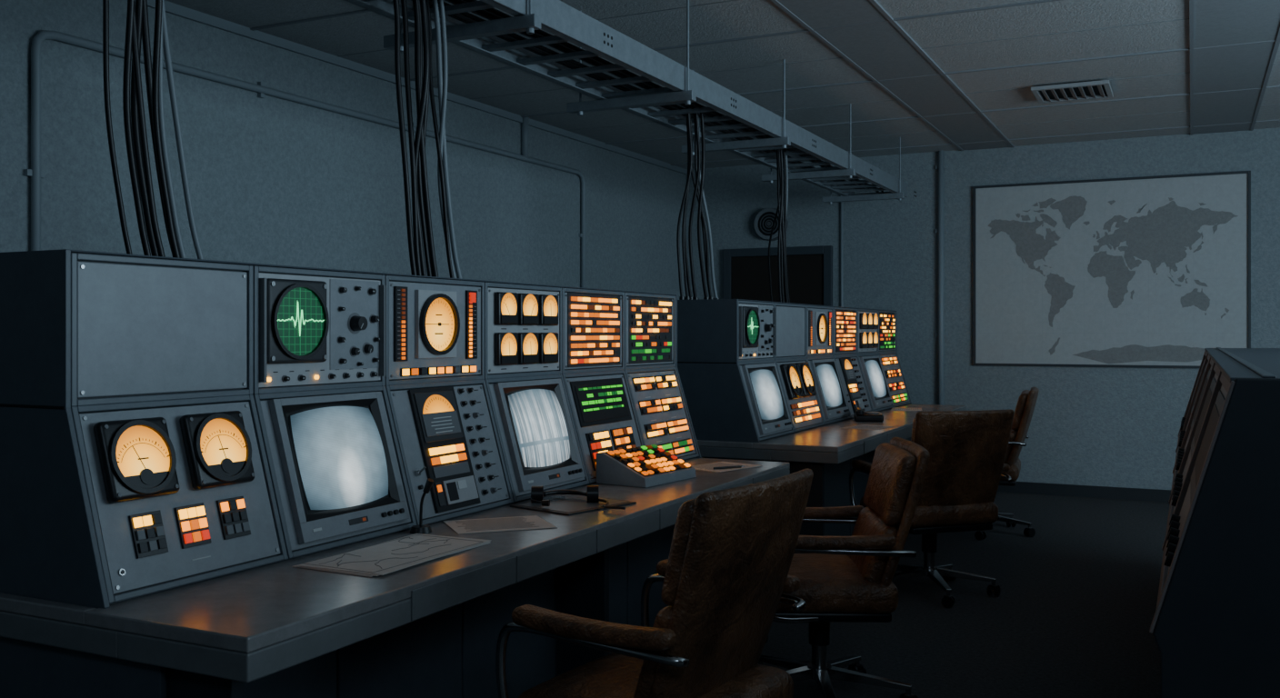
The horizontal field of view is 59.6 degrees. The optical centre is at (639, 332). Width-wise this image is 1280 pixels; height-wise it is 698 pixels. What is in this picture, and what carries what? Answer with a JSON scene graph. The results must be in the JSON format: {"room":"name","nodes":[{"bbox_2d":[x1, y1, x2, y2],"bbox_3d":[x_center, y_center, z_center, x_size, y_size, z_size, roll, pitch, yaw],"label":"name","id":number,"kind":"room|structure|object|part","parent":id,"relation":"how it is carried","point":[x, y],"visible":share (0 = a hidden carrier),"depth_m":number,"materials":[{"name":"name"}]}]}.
{"room":"control room","nodes":[
{"label":"control room","id":0,"kind":"room"},
{"bbox_2d":[0,0,685,299],"bbox_3d":[-2.263,-0.105,4.833,0.100,2.750,11.860,0,0,26],"label":"wall","id":1,"kind":"structure","parent":0,"point":[272,180],"depth_m":5.72,"materials":[{"name":"grey paint"}]},
{"bbox_2d":[23,30,586,288],"bbox_3d":[-1.407,-0.105,6.401,0.051,2.750,4.505,0,0,26],"label":"conduit","id":2,"kind":"object","parent":1,"relation":"attached to","point":[35,173],"visible":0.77,"depth_m":5.03,"materials":[{"name":"grey metal"}]},
{"bbox_2d":[134,0,687,174],"bbox_3d":[-2.209,-1.458,4.806,0.020,0.045,11.860,0,0,26],"label":"cable tray","id":3,"kind":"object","parent":1,"relation":"attached to","point":[172,8],"depth_m":6.13,"materials":[{"name":"grey metal"}]},
{"bbox_2d":[164,0,1279,169],"bbox_3d":[1.153,-1.525,3.145,7.720,0.110,12.060,0,0,26],"label":"ceiling","id":4,"kind":"structure","parent":0,"point":[934,75],"depth_m":6.07,"materials":[{"name":"tile"}]},
{"bbox_2d":[343,0,916,204],"bbox_3d":[-0.587,-1.240,3.925,0.630,0.480,11.617,0,0,26],"label":"cable tray","id":5,"kind":"object","parent":4,"relation":"hanging from","point":[495,38],"visible":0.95,"depth_m":4.88,"materials":[{"name":"metal"}]},
{"bbox_2d":[102,0,204,259],"bbox_3d":[-1.179,-0.638,2.695,0.127,0.948,0.311,0,0,9],"label":"hanging cables","id":6,"kind":"object","parent":5,"relation":"hanging from","point":[137,25],"visible":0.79,"depth_m":2.68,"materials":[{"name":"black plastic"}]},
{"bbox_2d":[392,0,462,279],"bbox_3d":[-0.677,-0.637,3.669,0.111,0.949,0.367,0,0,19],"label":"hanging cables","id":7,"kind":"object","parent":5,"relation":"hanging from","point":[423,25],"visible":0.89,"depth_m":3.61,"materials":[{"name":"black plastic"}]},
{"bbox_2d":[676,107,719,299],"bbox_3d":[0.297,-0.637,5.654,0.145,0.949,0.418,0,0,26],"label":"hanging cables","id":8,"kind":"object","parent":5,"relation":"hanging from","point":[698,194],"visible":0.93,"depth_m":5.61,"materials":[{"name":"black plastic"}]},
{"bbox_2d":[768,149,789,302],"bbox_3d":[0.843,-0.638,6.790,0.121,0.948,0.324,0,0,19],"label":"hanging cables","id":9,"kind":"object","parent":5,"relation":"hanging from","point":[782,168],"visible":0.88,"depth_m":6.73,"materials":[{"name":"black plastic"}]},
{"bbox_2d":[1030,80,1113,103],"bbox_3d":[2.620,-1.455,6.759,0.430,0.023,0.430,0,0,26],"label":"ceiling vent","id":10,"kind":"object","parent":4,"relation":"in","point":[1093,89],"depth_m":6.75,"materials":[{"name":"grey metal"}]},
{"bbox_2d":[760,491,1169,697],"bbox_3d":[1.153,1.320,3.145,7.720,0.100,12.060,0,0,26],"label":"floor","id":11,"kind":"structure","parent":0,"point":[1073,613],"depth_m":4.94,"materials":[{"name":"carpet"}]},
{"bbox_2d":[0,249,789,697],"bbox_3d":[-0.549,0.553,3.512,1.164,1.434,2.939,0,0,26],"label":"control console","id":12,"kind":"object","parent":11,"relation":"on","point":[265,627],"visible":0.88,"depth_m":2.33,"materials":[{"name":"paint"}]},
{"bbox_2d":[77,261,246,398],"bbox_3d":[-1.025,-0.006,2.423,0.014,0.272,0.445,0,0,26],"label":"blank panel","id":13,"kind":"object","parent":12,"relation":"attached to","point":[142,329],"visible":1,"depth_m":2.39,"materials":[{"name":"silver metal"}]},
{"bbox_2d":[79,401,279,594],"bbox_3d":[-0.976,0.337,2.399,0.111,0.350,0.445,0,0,26],"label":"panel","id":14,"kind":"object","parent":12,"relation":"on","point":[180,492],"visible":1,"depth_m":2.35,"materials":[{"name":"silver metal"}]},
{"bbox_2d":[258,272,385,387],"bbox_3d":[-0.799,-0.006,2.848,0.042,0.272,0.445,0,0,26],"label":"oscilloscope","id":15,"kind":"object","parent":12,"relation":"on","point":[313,330],"visible":1,"depth_m":2.81,"materials":[{"name":"grey plastic"}]},
{"bbox_2d":[260,391,410,550],"bbox_3d":[-0.756,0.336,2.827,0.128,0.353,0.445,0,0,26],"label":"monitor","id":16,"kind":"object","parent":12,"relation":"on","point":[335,465],"visible":1,"depth_m":2.78,"materials":[{"name":"black"}]},
{"bbox_2d":[292,533,491,577],"bbox_3d":[-0.570,0.526,2.664,0.256,0.006,0.453,0,0,28],"label":"chart sheet","id":17,"kind":"object","parent":12,"relation":"on","point":[393,555],"visible":1,"depth_m":2.62,"materials":[{"name":"paper"}]},
{"bbox_2d":[410,478,434,534],"bbox_3d":[-0.581,0.458,2.963,0.060,0.144,0.064,0,0,-24],"label":"desk microphone","id":18,"kind":"object","parent":12,"relation":"on","point":[420,528],"visible":0.99,"depth_m":2.95,"materials":[{"name":"black plastic"}]},
{"bbox_2d":[389,281,480,379],"bbox_3d":[-0.588,-0.006,3.280,0.037,0.272,0.445,0,0,26],"label":"gauge","id":19,"kind":"object","parent":12,"relation":"attached to","point":[435,330],"visible":1,"depth_m":3.25},
{"bbox_2d":[390,384,509,519],"bbox_3d":[-0.547,0.337,3.260,0.118,0.351,0.445,0,0,26],"label":"control panel","id":20,"kind":"object","parent":12,"relation":"on","point":[447,436],"visible":0.98,"depth_m":3.22,"materials":[{"name":"silver metal"}]},
{"bbox_2d":[442,515,557,534],"bbox_3d":[-0.388,0.528,3.075,0.270,0.002,0.210,0,0,-21],"label":"paper sheet","id":21,"kind":"object","parent":12,"relation":"on","point":[533,522],"visible":1,"depth_m":3.06,"materials":[{"name":"grey paper"}]},
{"bbox_2d":[487,287,559,373],"bbox_3d":[-0.376,-0.006,3.712,0.035,0.272,0.445,0,0,26],"label":"panel","id":22,"kind":"object","parent":12,"relation":"attached to","point":[523,325],"depth_m":3.67,"materials":[{"name":"grey metal"}]},
{"bbox_2d":[489,378,585,496],"bbox_3d":[-0.330,0.336,3.689,0.128,0.353,0.445,0,0,26],"label":"monitor","id":23,"kind":"object","parent":12,"relation":"on","point":[534,418],"visible":1,"depth_m":3.64,"materials":[{"name":"black"}]},
{"bbox_2d":[510,495,636,515],"bbox_3d":[-0.204,0.523,3.425,0.250,0.014,0.300,0,0,41],"label":"clipboard","id":24,"kind":"object","parent":12,"relation":"on","point":[571,505],"visible":0.74,"depth_m":3.39,"materials":[{"name":"grey"}]},
{"bbox_2d":[530,485,625,509],"bbox_3d":[-0.190,0.497,3.406,0.286,0.052,0.259,0,0,-2],"label":"headset","id":25,"kind":"object","parent":24,"relation":"on","point":[537,494],"visible":1,"depth_m":3.42,"materials":[{"name":"black plastic"}]},
{"bbox_2d":[564,292,621,369],"bbox_3d":[-0.169,-0.006,4.146,0.021,0.272,0.445,0,0,26],"label":"light panel","id":26,"kind":"object","parent":12,"relation":"attached to","point":[593,323],"visible":1,"depth_m":4.12,"materials":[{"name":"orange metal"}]},
{"bbox_2d":[565,374,640,478],"bbox_3d":[-0.122,0.337,4.122,0.116,0.350,0.445,0,0,26],"label":"display panel","id":27,"kind":"object","parent":12,"relation":"on","point":[602,407],"visible":0.8,"depth_m":4.09,"materials":[{"name":"silver metal"}]},
{"bbox_2d":[596,444,696,488],"bbox_3d":[0.026,0.472,4.002,0.210,0.113,0.340,0,0,33],"label":"keyboard","id":28,"kind":"object","parent":12,"relation":"on","point":[645,466],"visible":1,"depth_m":3.91,"materials":[{"name":"black plastic"}]},
{"bbox_2d":[626,296,673,365],"bbox_3d":[0.044,-0.006,4.577,0.021,0.272,0.445,0,0,26],"label":"light panel","id":29,"kind":"object","parent":12,"relation":"attached to","point":[649,321],"visible":1,"depth_m":4.55,"materials":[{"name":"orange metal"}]},
{"bbox_2d":[627,370,695,457],"bbox_3d":[0.091,0.337,4.553,0.116,0.350,0.445,0,0,26],"label":"panel","id":30,"kind":"object","parent":12,"relation":"on","point":[657,398],"visible":0.91,"depth_m":4.55,"materials":[{"name":"silver metal"}]},
{"bbox_2d":[692,461,762,472],"bbox_3d":[0.320,0.527,4.384,0.208,0.004,0.286,0,0,43],"label":"paper sheet","id":31,"kind":"object","parent":12,"relation":"on","point":[707,467],"visible":0.91,"depth_m":4.38,"materials":[{"name":"grey paper"}]},
{"bbox_2d":[713,465,745,469],"bbox_3d":[0.347,0.520,4.313,0.140,0.008,0.009,0,0,-25],"label":"ballpoint pen","id":32,"kind":"object","parent":31,"relation":"on","point":[737,466],"visible":1,"depth_m":4.31,"materials":[{"name":"black plastic"}]},
{"bbox_2d":[495,468,813,697],"bbox_3d":[0.062,0.797,2.596,0.642,0.944,0.669,0,0,33],"label":"office chair","id":33,"kind":"object","parent":11,"relation":"on","point":[725,576],"visible":1,"depth_m":2.41,"materials":[{"name":"brown leather"}]},
{"bbox_3d":[0.038,0.866,2.616,0.500,0.152,0.500,0,0,33],"label":"seat","id":34,"kind":"part","parent":33,"relation":"part of","materials":[{"name":"brown leather"}]},
{"bbox_2d":[633,499,695,697],"bbox_3d":[0.188,0.585,2.518,0.212,0.508,0.501,0,0,33],"label":"cushion","id":35,"kind":"object","parent":33,"relation":"on","point":[655,680],"depth_m":2.32,"materials":[{"name":"brown leather"}]},
{"bbox_2d":[677,299,966,553],"bbox_3d":[1.134,0.553,6.918,1.164,1.434,3.312,0,0,26],"label":"control console","id":36,"kind":"object","parent":11,"relation":"on","point":[709,363],"visible":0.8,"depth_m":5.51,"materials":[{"name":"paint"}]},
{"bbox_2d":[739,303,776,359],"bbox_3d":[0.603,-0.006,5.683,0.042,0.272,0.507,0,0,26],"label":"oscilloscope","id":37,"kind":"object","parent":36,"relation":"on","point":[757,324],"visible":1,"depth_m":5.64,"materials":[{"name":"grey plastic"}]},
{"bbox_2d":[740,362,792,437],"bbox_3d":[0.645,0.336,5.662,0.128,0.353,0.507,0,0,26],"label":"monitor","id":38,"kind":"object","parent":36,"relation":"on","point":[762,382],"visible":1,"depth_m":5.61,"materials":[{"name":"black"}]},
{"bbox_2d":[775,306,805,357],"bbox_3d":[0.830,-0.006,6.176,0.014,0.272,0.507,0,0,26],"label":"blank panel","id":39,"kind":"object","parent":36,"relation":"attached to","point":[790,321],"visible":0.98,"depth_m":6.17,"materials":[{"name":"silver metal"}]},
{"bbox_2d":[776,360,822,429],"bbox_3d":[0.879,0.337,6.152,0.112,0.350,0.507,0,0,26],"label":"panel","id":40,"kind":"object","parent":36,"relation":"on","point":[797,379],"visible":1,"depth_m":6.09,"materials":[{"name":"silver metal"}]},
{"bbox_2d":[807,308,832,355],"bbox_3d":[1.081,-0.006,6.658,0.037,0.272,0.507,0,0,26],"label":"gauge","id":41,"kind":"object","parent":36,"relation":"attached to","point":[819,321],"visible":1,"depth_m":6.61,"materials":[{"name":"silver metal"}]},
{"bbox_2d":[808,359,849,421],"bbox_3d":[1.127,0.336,6.635,0.128,0.353,0.507,0,0,26],"label":"monitor","id":42,"kind":"object","parent":36,"relation":"on","point":[828,385],"visible":1,"depth_m":6.58,"materials":[{"name":"black"}]},
{"bbox_2d":[834,310,856,353],"bbox_3d":[1.315,-0.006,7.148,0.021,0.272,0.507,0,0,26],"label":"light panel","id":43,"kind":"object","parent":36,"relation":"attached to","point":[845,321],"visible":1,"depth_m":7.12,"materials":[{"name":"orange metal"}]},
{"bbox_2d":[835,357,871,415],"bbox_3d":[1.363,0.337,7.124,0.118,0.351,0.507,0,0,26],"label":"recorder","id":44,"kind":"object","parent":36,"relation":"on","point":[849,371],"visible":1,"depth_m":7.07,"materials":[{"name":"silver metal"}]},
{"bbox_2d":[858,311,878,351],"bbox_3d":[1.561,-0.006,7.632,0.035,0.272,0.507,0,0,26],"label":"panel","id":45,"kind":"object","parent":36,"relation":"attached to","point":[867,321],"visible":1,"depth_m":7.58,"materials":[{"name":"silver metal"}]},
{"bbox_2d":[841,424,894,429],"bbox_3d":[1.273,0.528,6.231,0.200,0.002,0.280,0,0,38],"label":"paper sheet","id":46,"kind":"object","parent":36,"relation":"on","point":[862,426],"visible":1,"depth_m":6.20,"materials":[{"name":"grey paper"}]},
{"bbox_2d":[853,407,883,421],"bbox_3d":[1.373,0.492,6.706,0.170,0.075,0.228,0,0,9],"label":"telephone","id":47,"kind":"object","parent":36,"relation":"on","point":[859,415],"visible":1,"depth_m":6.61,"materials":[{"name":"black plastic"}]},
{"bbox_2d":[859,355,892,409],"bbox_3d":[1.608,0.336,7.609,0.128,0.353,0.507,0,0,26],"label":"monitor","id":48,"kind":"object","parent":36,"relation":"on","point":[872,368],"visible":1,"depth_m":7.55,"materials":[{"name":"black"}]},
{"bbox_2d":[878,312,895,350],"bbox_3d":[1.796,-0.006,8.121,0.021,0.272,0.507,0,0,26],"label":"light panel","id":49,"kind":"object","parent":36,"relation":"attached to","point":[886,322],"visible":1,"depth_m":8.08,"materials":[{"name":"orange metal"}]},
{"bbox_2d":[879,354,909,404],"bbox_3d":[1.843,0.337,8.098,0.116,0.350,0.507,0,0,26],"label":"panel","id":50,"kind":"object","parent":36,"relation":"on","point":[891,368],"visible":0.99,"depth_m":8.09,"materials":[{"name":"silver metal"}]},
{"bbox_2d":[890,407,922,410],"bbox_3d":[1.839,0.527,7.685,0.208,0.004,0.286,0,0,15],"label":"paper sheet","id":51,"kind":"object","parent":36,"relation":"on","point":[893,408],"visible":1,"depth_m":7.64,"materials":[{"name":"grey paper"}]},
{"bbox_2d":[757,437,929,697],"bbox_3d":[0.637,0.825,3.839,0.660,0.889,0.670,0,0,2],"label":"office chair","id":52,"kind":"object","parent":11,"relation":"on","point":[847,579],"visible":0.7,"depth_m":3.62,"materials":[{"name":"brown leather"}]},
{"bbox_3d":[0.597,0.866,3.845,0.500,0.152,0.500,0,0,2],"label":"seat","id":53,"kind":"part","parent":52,"relation":"part of","materials":[{"name":"brown leather"}]},
{"bbox_2d":[847,440,918,583],"bbox_3d":[0.831,0.640,3.836,0.212,0.508,0.501,0,0,2],"label":"cushion","id":54,"kind":"object","parent":52,"relation":"on","point":[891,494],"depth_m":3.64,"materials":[{"name":"brown leather"}]},
{"bbox_2d":[849,409,1014,608],"bbox_3d":[1.417,0.815,5.438,0.670,0.909,0.660,0,0,-18],"label":"office chair","id":55,"kind":"object","parent":11,"relation":"on","point":[967,450],"visible":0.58,"depth_m":5.22,"materials":[{"name":"brown leather"}]},
{"bbox_2d":[910,417,915,441],"bbox_3d":[1.480,0.620,5.254,0.501,0.508,0.212,0,0,-18],"label":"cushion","id":56,"kind":"object","parent":55,"relation":"on","point":[914,423],"depth_m":5.14,"materials":[{"name":"brown leather"}]},
{"bbox_3d":[1.409,0.866,5.477,0.500,0.152,0.500,0,0,-18],"label":"seat","id":57,"kind":"part","parent":55,"relation":"part of","materials":[{"name":"brown leather"}]},
{"bbox_2d":[974,386,1039,540],"bbox_3d":[2.198,0.810,7.110,0.660,0.919,0.670,0,0,21],"label":"office chair","id":58,"kind":"object","parent":11,"relation":"on","point":[1026,402],"visible":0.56,"depth_m":6.83,"materials":[{"name":"brown leather"}]},
{"bbox_3d":[2.162,0.866,7.128,0.500,0.152,0.500,0,0,21],"label":"seat","id":59,"kind":"part","parent":58,"relation":"part of","materials":[{"name":"brown leather"}]},
{"bbox_2d":[1004,388,1033,463],"bbox_3d":[2.381,0.610,7.046,0.212,0.508,0.501,0,0,21],"label":"cushion","id":60,"kind":"object","parent":58,"relation":"on","point":[1024,412],"depth_m":6.82,"materials":[{"name":"brown leather"}]},
{"bbox_2d":[1149,347,1279,697],"bbox_3d":[2.234,0.672,3.681,0.878,1.196,4.220,0,0,26],"label":"control console","id":61,"kind":"object","parent":11,"relation":"on","point":[1215,627],"visible":1,"depth_m":1.94,"materials":[{"name":"paint"}]},
{"bbox_3d":[2.654,0.314,5.339,0.123,0.390,0.776,0,0,26],"label":"equipment panel","id":62,"kind":"part","parent":61,"relation":"part of","materials":[{"name":"black plastic"}]},
{"bbox_3d":[2.283,0.314,4.589,0.123,0.390,0.776,0,0,26],"label":"equipment panel","id":63,"kind":"part","parent":61,"relation":"part of","materials":[{"name":"black plastic"}]},
{"bbox_3d":[1.913,0.314,3.840,0.123,0.390,0.776,0,0,26],"label":"equipment panel","id":64,"kind":"part","parent":61,"relation":"part of","materials":[{"name":"black plastic"}]},
{"bbox_3d":[1.542,0.314,3.091,0.123,0.390,0.776,0,0,26],"label":"equipment panel","id":65,"kind":"part","parent":61,"relation":"part of","materials":[{"name":"black plastic"}]},
{"bbox_3d":[1.172,0.314,2.341,0.123,0.390,0.776,0,0,26],"label":"equipment panel","id":66,"kind":"part","parent":61,"relation":"part of","materials":[{"name":"black plastic"}]},
{"bbox_2d":[685,127,1279,489],"bbox_3d":[3.802,-0.105,8.506,7.720,2.750,0.100,0,0,26],"label":"wall","id":67,"kind":"structure","parent":0,"point":[1096,426],"depth_m":8.93,"materials":[{"name":"grey paint"}]},
{"bbox_2d":[754,208,788,240],"bbox_3d":[1.135,-0.945,9.722,0.290,0.290,0.084,0,0,26],"label":"wall speaker","id":68,"kind":"object","parent":67,"relation":"attached to","point":[764,221],"visible":0.8,"depth_m":9.70,"materials":[{"name":"grey plastic"}]},
{"bbox_2d":[722,245,832,306],"bbox_3d":[1.183,0.265,9.694,0.990,2.010,0.089,0,0,26],"label":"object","id":69,"kind":"structure","parent":67,"relation":"in","point":[745,275],"depth_m":9.71,"materials":[{"name":"grey"}]},
{"bbox_2d":[840,195,843,307],"bbox_3d":[1.712,-0.105,9.467,0.024,2.750,0.024,0,0,26],"label":"conduit","id":70,"kind":"object","parent":67,"relation":"attached to","point":[841,203],"visible":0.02,"depth_m":9.46,"materials":[{"name":"grey metal"}]},
{"bbox_2d":[935,150,947,404],"bbox_3d":[2.451,-0.105,9.090,0.090,2.750,0.050,0,0,26],"label":"conduit","id":71,"kind":"object","parent":67,"relation":"attached to","point":[941,166],"visible":0.71,"depth_m":9.07,"materials":[{"name":"grey metal"}]},
{"bbox_2d":[997,481,1171,502],"bbox_3d":[3.777,1.225,8.454,7.520,0.090,0.015,0,0,26],"label":"baseboard","id":72,"kind":"structure","parent":67,"relation":"attached to","point":[1020,487],"depth_m":8.61,"materials":[{"name":"grey"}]},
{"bbox_2d":[972,170,1250,368],"bbox_3d":[3.562,-0.457,8.551,1.960,1.440,0.028,0,0,26],"label":"world map","id":73,"kind":"object","parent":67,"relation":"attached to","point":[1155,272],"visible":0.98,"depth_m":8.53,"materials":[{"name":"grey paper"}]}
]}

